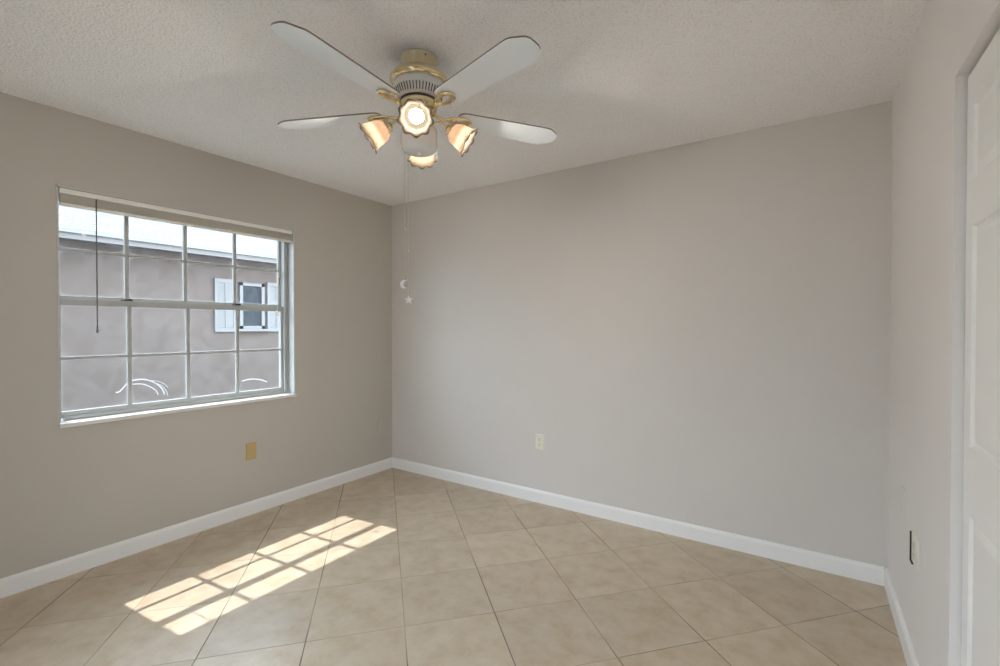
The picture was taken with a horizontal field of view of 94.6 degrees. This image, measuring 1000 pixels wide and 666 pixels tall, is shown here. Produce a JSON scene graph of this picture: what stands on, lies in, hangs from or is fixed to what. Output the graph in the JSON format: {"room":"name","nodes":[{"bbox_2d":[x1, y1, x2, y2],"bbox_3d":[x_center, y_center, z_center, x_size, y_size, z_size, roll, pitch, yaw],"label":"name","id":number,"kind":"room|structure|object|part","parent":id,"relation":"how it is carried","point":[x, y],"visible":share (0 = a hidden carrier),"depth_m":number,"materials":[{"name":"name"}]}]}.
{"room":"empty bedroom","nodes":[
{"label":"empty bedroom","id":0,"kind":"room"},
{"bbox_2d":[0,92,391,578],"bbox_3d":[-2.042,0.111,2.957,0.200,2.560,3.800,0,1,34],"label":"wall","id":1,"kind":"structure","parent":0,"point":[67,492],"depth_m":2.79,"materials":[{"name":"paint"}]},
{"bbox_2d":[56,185,295,427],"bbox_3d":[-1.981,-0.143,2.982,0.170,1.263,1.330,0,1,34],"label":"window","id":2,"kind":"structure","parent":1,"relation":"in","point":[286,282],"depth_m":2.97,"materials":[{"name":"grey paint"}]},
{"bbox_3d":[-2.041,-0.459,3.002,0.018,0.560,1.286,0,1,34],"label":"sash","id":3,"kind":"part","parent":2,"relation":"part of","materials":[{"name":"grey paint"}]},
{"bbox_3d":[-2.014,0.131,2.990,0.018,0.643,1.286,0,1,34],"label":"sash","id":4,"kind":"part","parent":2,"relation":"part of","materials":[{"name":"grey paint"}]},
{"bbox_2d":[58,187,291,332],"bbox_3d":[-1.939,-0.385,2.951,0.040,0.760,1.302,0,1,34],"label":"window blind","id":5,"kind":"object","parent":2,"relation":"attached to","point":[68,197],"visible":0.98,"depth_m":2.78,"materials":[{"name":"white plastic"}]},
{"bbox_3d":[-1.942,-0.683,2.950,0.027,0.014,1.294,0,1,34],"label":"rail","id":6,"kind":"part","parent":5,"relation":"part of","materials":[{"name":"white plastic"}]},
{"bbox_3d":[-1.630,-0.590,3.393,0.008,0.312,0.007,0,1,34],"label":"lift cord","id":7,"kind":"part","parent":5,"relation":"part of","materials":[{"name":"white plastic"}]},
{"bbox_3d":[-1.981,0.477,2.989,0.170,0.022,1.326,0,1,34],"label":"sill","id":8,"kind":"part","parent":2,"relation":"part of","materials":[{"name":"stone"}]},
{"bbox_2d":[0,457,392,598],"bbox_3d":[-1.953,1.226,2.910,0.014,0.092,3.400,0,1,34],"label":"baseboard","id":9,"kind":"structure","parent":1,"relation":"attached to","point":[28,579],"depth_m":2.80,"materials":[{"name":"white paint"}]},
{"bbox_2d":[246,442,256,459],"bbox_3d":[-1.739,0.826,3.228,0.009,0.116,0.072,0,1,34],"label":"wall plate","id":10,"kind":"object","parent":1,"relation":"attached to","point":[251,452],"visible":1,"depth_m":3.23,"materials":[{"name":"brown"}]},
{"bbox_2d":[0,468,906,665],"bbox_3d":[-0.474,1.343,1.919,3.577,0.120,3.400,0,1,34],"label":"floor","id":11,"kind":"structure","parent":0,"point":[391,566],"depth_m":2.26,"materials":[{"name":"tile"}]},
{"bbox_2d":[0,0,928,205],"bbox_3d":[-0.474,-1.231,1.889,3.977,0.150,3.800,0,1,34],"label":"ceiling","id":12,"kind":"structure","parent":0,"point":[613,79],"depth_m":2.05,"materials":[{"name":"white paint"}]},
{"bbox_2d":[270,21,556,302],"bbox_3d":[-0.354,-0.641,1.911,1.269,1.030,1.234,0,1,34],"label":"ceiling fan","id":13,"kind":"object","parent":12,"relation":"hanging from","point":[419,87],"visible":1,"depth_m":1.85,"materials":[{"name":"white wood"}]},
{"bbox_3d":[-0.748,-0.934,2.037,0.494,0.027,0.133,0,1,12],"label":"blade","id":14,"kind":"part","parent":13,"relation":"part of","materials":[{"name":"white wood"}]},
{"bbox_3d":[-0.548,-0.929,1.591,0.133,0.027,0.494,0,1,30],"label":"blade","id":15,"kind":"part","parent":13,"relation":"part of","materials":[{"name":"white wood"}]},
{"bbox_3d":[-0.535,-0.820,1.941,0.131,0.136,0.129,0,1,-31],"label":"lamp shade","id":16,"kind":"part","parent":13,"relation":"part of","materials":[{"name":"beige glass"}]},
{"bbox_3d":[-0.410,-0.550,2.004,0.016,0.608,0.008,0,1,34],"label":"pull chain","id":17,"kind":"part","parent":13,"relation":"part of","materials":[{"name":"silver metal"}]},
{"bbox_3d":[-0.397,-0.516,2.016,0.008,0.676,0.015,-1,1,-43],"label":"pull chain","id":18,"kind":"part","parent":13,"relation":"part of","materials":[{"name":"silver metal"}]},
{"bbox_3d":[-0.329,-0.818,1.760,0.129,0.136,0.131,0,1,-31],"label":"lamp shade","id":19,"kind":"part","parent":13,"relation":"part of","materials":[{"name":"white glass"}]},
{"bbox_3d":[-0.323,-0.841,1.789,0.058,0.058,0.060,0,1,34],"label":"bulb","id":20,"kind":"part","parent":13,"relation":"part of","materials":[{"name":"white glass"}]},
{"bbox_3d":[-0.354,-0.822,2.146,0.129,0.136,0.131,0,1,-31],"label":"lamp shade","id":21,"kind":"part","parent":13,"relation":"part of","materials":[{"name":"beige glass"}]},
{"bbox_3d":[-0.386,-0.938,2.364,0.133,0.027,0.494,0,1,-6],"label":"blade","id":22,"kind":"part","parent":13,"relation":"part of","materials":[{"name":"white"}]},
{"bbox_3d":[-0.258,-0.883,1.961,0.082,0.030,0.011,0,1,-6],"label":"lamp arm","id":23,"kind":"part","parent":13,"relation":"part of","materials":[{"name":"gold metal"}]},
{"bbox_3d":[-0.149,-0.820,1.965,0.131,0.136,0.129,0,1,-31],"label":"lamp shade","id":24,"kind":"part","parent":13,"relation":"part of","materials":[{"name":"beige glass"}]},
{"bbox_3d":[-0.058,-0.929,1.649,0.133,0.027,0.494,-1,1,-43],"label":"blade","id":25,"kind":"part","parent":13,"relation":"part of","materials":[{"name":"white wood"}]},
{"bbox_3d":[0.037,-0.935,2.122,0.494,0.027,0.133,0,1,-24],"label":"blade","id":26,"kind":"part","parent":13,"relation":"part of","materials":[{"name":"white wood"}]},
{"bbox_2d":[391,101,891,569],"bbox_3d":[0.530,0.106,3.399,3.577,2.560,0.200,0,1,34],"label":"wall","id":27,"kind":"structure","parent":0,"point":[696,333],"depth_m":2.88,"materials":[{"name":"grey paint"}]},
{"bbox_2d":[536,434,543,449],"bbox_3d":[0.296,0.813,3.438,0.070,0.114,0.009,0,1,34],"label":"wall outlet","id":28,"kind":"object","parent":27,"relation":"attached to","point":[539,438],"visible":1,"depth_m":3.43,"materials":[{"name":"beige plastic"}]},
{"bbox_2d":[392,457,883,585],"bbox_3d":[0.470,1.221,3.323,3.549,0.092,0.014,0,1,34],"label":"baseboard","id":29,"kind":"structure","parent":27,"relation":"attached to","point":[870,573],"depth_m":2.90,"materials":[{"name":"white paint"}]},
{"bbox_2d":[888,0,999,665],"bbox_3d":[1.061,0.136,0.874,0.120,2.560,3.800,0,1,34],"label":"wall","id":30,"kind":"structure","parent":0,"point":[930,100],"depth_m":1.53,"materials":[{"name":"paint"}]},
{"bbox_2d":[884,568,918,665],"bbox_3d":[1.612,1.238,1.828,0.014,0.092,1.222,0,1,34],"label":"baseboard","id":31,"kind":"structure","parent":30,"relation":"attached to","point":[905,640],"depth_m":1.94,"materials":[{"name":"white paint"}]},
{"bbox_2d":[909,531,919,572],"bbox_3d":[1.546,0.814,1.721,0.010,0.118,0.119,0,1,34],"label":"wall outlet","id":32,"kind":"object","parent":30,"relation":"attached to","point":[914,542],"visible":1,"depth_m":1.71,"materials":[{"name":"white plastic"}]},
{"bbox_2d":[961,28,999,665],"bbox_3d":[0.851,0.294,0.582,0.051,2.007,1.678,0,1,34],"label":"door","id":33,"kind":"structure","parent":30,"relation":"in","point":[980,624],"depth_m":1.16,"materials":[{"name":"white paint"}]},
{"bbox_3d":[1.190,0.793,1.115,0.026,0.600,0.296,0,1,34],"label":"panel","id":34,"kind":"part","parent":33,"relation":"part of","materials":[{"name":"white paint"}]},
{"bbox_3d":[1.190,0.010,1.106,0.026,0.595,0.296,0,1,34],"label":"panel","id":35,"kind":"part","parent":33,"relation":"part of","materials":[{"name":"white paint"}]},
{"bbox_3d":[1.190,-0.510,1.100,0.026,0.205,0.296,0,1,34],"label":"panel","id":36,"kind":"part","parent":33,"relation":"part of","materials":[{"name":"white paint"}]},
{"label":"outside","id":37,"kind":"structure","parent":0,"visible":0},
{"bbox_3d":[-5.459,1.541,1.293,36.000,0.200,38.000,0,1,34],"label":"ground","id":38,"kind":"structure","parent":37,"visible":0},
{"bbox_2d":[58,201,278,411],"bbox_3d":[-6.154,-0.738,8.358,4.940,4.193,16.000,0,1,34],"label":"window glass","id":39,"kind":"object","parent":38,"relation":"on","point":[85,383],"visible":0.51,"depth_m":6.63,"materials":[{"name":"grey"}]},
{"bbox_2d":[214,278,236,331],"bbox_3d":[-4.368,-0.440,7.343,0.040,0.840,0.330,0,1,34],"label":"shutter","id":40,"kind":"object","parent":39,"relation":"hanging from","point":[224,320],"depth_m":7.31,"materials":[{"name":"grey"}]},
{"bbox_3d":[-4.148,-0.449,7.702,0.025,0.660,0.310,0,1,34],"label":"pane","id":41,"kind":"part","parent":39,"relation":"part of","materials":[{"name":"grey"}]},
{"bbox_2d":[266,282,278,330],"bbox_3d":[-3.898,-0.448,8.043,0.040,0.840,0.335,0,1,34],"label":"shutter","id":42,"kind":"object","parent":39,"relation":"hanging from","point":[272,321],"depth_m":7.96,"materials":[{"name":"grey"}]}
]}

